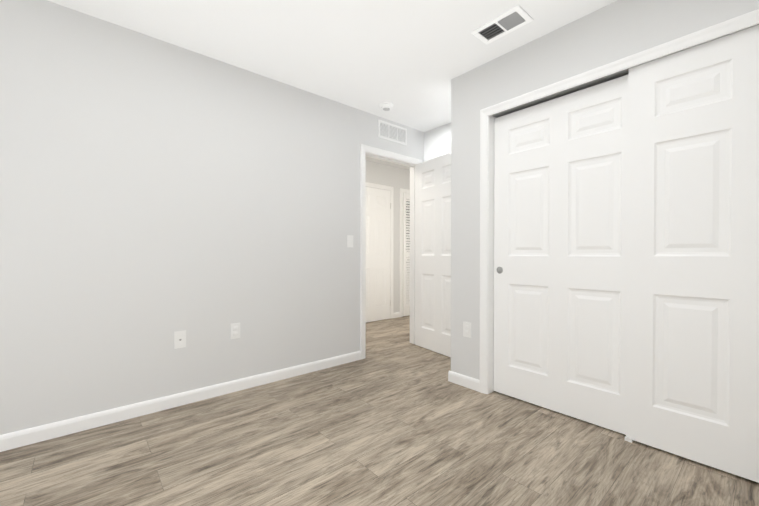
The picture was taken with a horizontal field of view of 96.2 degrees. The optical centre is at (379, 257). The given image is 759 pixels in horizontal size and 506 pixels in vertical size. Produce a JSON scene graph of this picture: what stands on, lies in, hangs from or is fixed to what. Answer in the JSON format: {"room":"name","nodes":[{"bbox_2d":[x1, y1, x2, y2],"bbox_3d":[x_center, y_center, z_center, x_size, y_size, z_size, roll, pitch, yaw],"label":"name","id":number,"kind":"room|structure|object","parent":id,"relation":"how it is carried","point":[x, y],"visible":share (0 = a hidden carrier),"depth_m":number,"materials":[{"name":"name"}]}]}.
{"room":"empty bedroom","nodes":[
{"label":"empty bedroom","id":0,"kind":"room"},
{"bbox_2d":[0,0,423,434],"bbox_3d":[0.076,-0.221,3.642,7.830,2.440,0.115,0,1,-41],"label":"wall","id":1,"kind":"structure","parent":0,"point":[155,194],"depth_m":2.23,"materials":[{"name":"white paint"}]},
{"bbox_2d":[174,330,185,348],"bbox_3d":[-1.356,0.561,2.320,0.070,0.115,0.018,0,1,-41],"label":"outlet","id":2,"kind":"object","parent":1,"relation":"attached to","point":[179,339],"visible":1,"depth_m":2.32,"materials":[{"name":"white plastic"}]},
{"bbox_2d":[0,351,360,451],"bbox_3d":[-1.454,0.970,2.241,3.378,0.084,0.014,0,1,-41],"label":"baseboard","id":3,"kind":"structure","parent":1,"relation":"attached to","point":[21,438],"depth_m":2.22,"materials":[{"name":"white wood"}]},
{"bbox_2d":[230,323,239,338],"bbox_3d":[-1.083,0.554,2.563,0.070,0.115,0.007,0,1,-41],"label":"outlet","id":4,"kind":"object","parent":1,"relation":"attached to","point":[235,330],"visible":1,"depth_m":2.56,"materials":[{"name":"white plastic"}]},
{"bbox_2d":[347,235,352,246],"bbox_3d":[-0.276,-0.152,3.248,0.070,0.115,0.019,0,1,-41],"label":"light switch","id":5,"kind":"object","parent":1,"relation":"attached to","point":[349,240],"visible":1,"depth_m":3.25,"materials":[{"name":"white plastic"}]},
{"bbox_2d":[360,144,421,359],"bbox_3d":[0.106,-0.055,3.669,0.884,2.107,0.149,0,1,-41],"label":"door frame","id":6,"kind":"structure","parent":1,"relation":"attached to","point":[373,150],"depth_m":3.49,"materials":[{"name":"white wood"}]},
{"bbox_2d":[378,119,406,144],"bbox_3d":[0.144,-1.319,3.610,0.411,0.180,0.007,0,1,-41],"label":"air vent","id":7,"kind":"object","parent":1,"relation":"in","point":[392,132],"visible":1,"depth_m":3.60,"materials":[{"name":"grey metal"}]},
{"bbox_2d":[415,152,450,356],"bbox_3d":[0.602,-0.023,3.524,0.214,2.030,0.749,0,1,-41],"label":"entry door","id":8,"kind":"structure","parent":1,"relation":"in","point":[433,254],"depth_m":3.59,"materials":[{"name":"white wood"}]},
{"bbox_2d":[47,0,616,169],"bbox_3d":[0.785,-1.464,2.812,7.830,0.060,4.980,0,1,-41],"label":"ceiling","id":9,"kind":"structure","parent":0,"point":[409,59],"depth_m":2.21,"materials":[{"name":"white paint"}]},
{"bbox_2d":[379,102,393,110],"bbox_3d":[0.064,-1.418,3.218,0.136,0.040,0.136,0,1,-41],"label":"smoke detector","id":10,"kind":"object","parent":9,"relation":"attached to","point":[385,106],"visible":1,"depth_m":3.18,"materials":[{"name":"white plastic"}]},
{"bbox_2d":[471,5,533,44],"bbox_3d":[0.751,-1.423,2.101,0.185,0.011,0.316,0,1,-41],"label":"ceiling vent","id":11,"kind":"object","parent":9,"relation":"in","point":[508,21],"visible":1,"depth_m":2.09,"materials":[{"name":"grey"}]},
{"bbox_2d":[0,315,758,505],"bbox_3d":[0.785,1.036,2.836,7.830,0.060,4.980,0,1,-41],"label":"floor","id":12,"kind":"structure","parent":0,"point":[395,417],"depth_m":1.75,"materials":[{"name":"brown wood"}]},
{"bbox_2d":[625,436,633,442],"bbox_3d":[1.408,1.006,1.908,0.100,0.021,0.034,0,1,-41],"label":"guide","id":13,"kind":"object","parent":12,"relation":"on","point":[628,439],"visible":0.35,"depth_m":1.88,"materials":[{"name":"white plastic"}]},
{"bbox_2d":[365,160,409,322],"bbox_3d":[-0.203,-0.236,5.186,6.230,2.440,0.115,0,1,-41],"label":"wall","id":14,"kind":"structure","parent":0,"point":[397,178],"depth_m":5.50,"materials":[{"name":"white paint"}]},
{"bbox_2d":[365,187,390,321],"bbox_3d":[-0.095,-0.039,5.157,0.770,2.030,0.070,0,1,-41],"label":"hall door","id":15,"kind":"structure","parent":14,"relation":"in","point":[377,241],"depth_m":5.25,"materials":[{"name":"white wood"}]},
{"bbox_2d":[365,182,409,318],"bbox_3d":[0.221,-0.073,5.468,1.791,2.108,0.017,0,1,-41],"label":"door frame","id":16,"kind":"structure","parent":14,"relation":"attached to","point":[379,186],"depth_m":5.45,"materials":[{"name":"white wood"}]},
{"bbox_2d":[393,312,399,317],"bbox_3d":[0.239,0.947,4.687,6.000,0.084,1.235,0,1,-41],"label":"baseboard","id":17,"kind":"structure","parent":14,"relation":"attached to","point":[396,315],"depth_m":5.52,"materials":[{"name":"white wood"}]},
{"bbox_2d":[403,193,409,315],"bbox_3d":[0.620,-0.045,5.805,0.610,2.032,0.029,0,1,-41],"label":"door","id":18,"kind":"structure","parent":14,"relation":"in","point":[406,254],"depth_m":5.65,"materials":[{"name":"white wood"}]},
{"bbox_2d":[424,123,450,161],"bbox_3d":[1.709,-0.212,2.655,0.115,2.440,3.515,0,1,-41],"label":"wall","id":19,"kind":"structure","parent":0,"point":[437,141],"depth_m":3.79,"materials":[{"name":"white paint"}]},
{"bbox_2d":[451,0,758,379],"bbox_3d":[1.316,-0.206,1.994,0.115,2.440,2.120,0,1,-41],"label":"wall","id":20,"kind":"structure","parent":0,"point":[614,31],"depth_m":2.33,"materials":[{"name":"white paint"}]},
{"bbox_2d":[448,370,471,382],"bbox_3d":[0.829,0.963,2.995,0.704,0.084,0.014,0,1,-41],"label":"baseboard","id":21,"kind":"structure","parent":20,"relation":"attached to","point":[453,377],"depth_m":2.72,"materials":[{"name":"white wood"}]},
{"bbox_2d":[463,322,470,337],"bbox_3d":[0.679,0.562,2.643,0.007,0.115,0.070,0,1,-41],"label":"outlet","id":22,"kind":"object","parent":20,"relation":"attached to","point":[466,329],"visible":1,"depth_m":2.64,"materials":[{"name":"white plastic"}]},
{"bbox_2d":[487,115,495,393],"bbox_3d":[1.422,-0.035,1.874,0.119,2.100,1.798,0,1,-41],"label":"door frame","id":23,"kind":"structure","parent":20,"relation":"attached to","point":[490,361],"depth_m":2.52,"materials":[{"name":"white wood"}]},
{"bbox_2d":[493,74,628,434],"bbox_3d":[1.166,-0.013,2.210,0.037,2.032,0.914,0,1,-41],"label":"closet door","id":24,"kind":"structure","parent":20,"relation":"in","point":[560,239],"depth_m":2.17,"materials":[{"name":"white wood"}]},
{"bbox_2d":[479,9,758,393],"bbox_3d":[1.372,-0.036,1.831,0.017,2.103,1.892,0,1,-41],"label":"trim","id":25,"kind":"structure","parent":20,"relation":"attached to","point":[736,24],"depth_m":2.20,"materials":[{"name":"white wood"}]},
{"bbox_2d":[492,24,758,117],"bbox_3d":[1.426,-1.054,1.867,0.090,0.025,1.762,0,1,-41],"label":"track rail","id":26,"kind":"object","parent":20,"relation":"attached to","point":[574,89],"visible":0.22,"depth_m":2.13,"materials":[{"name":"silver metal"}]},
{"bbox_2d":[626,25,758,482],"bbox_3d":[1.682,-0.013,1.549,0.037,2.040,0.914,0,1,-41],"label":"closet door","id":27,"kind":"structure","parent":20,"relation":"in","point":[692,381],"depth_m":1.67,"materials":[{"name":"white wood"}]}
]}

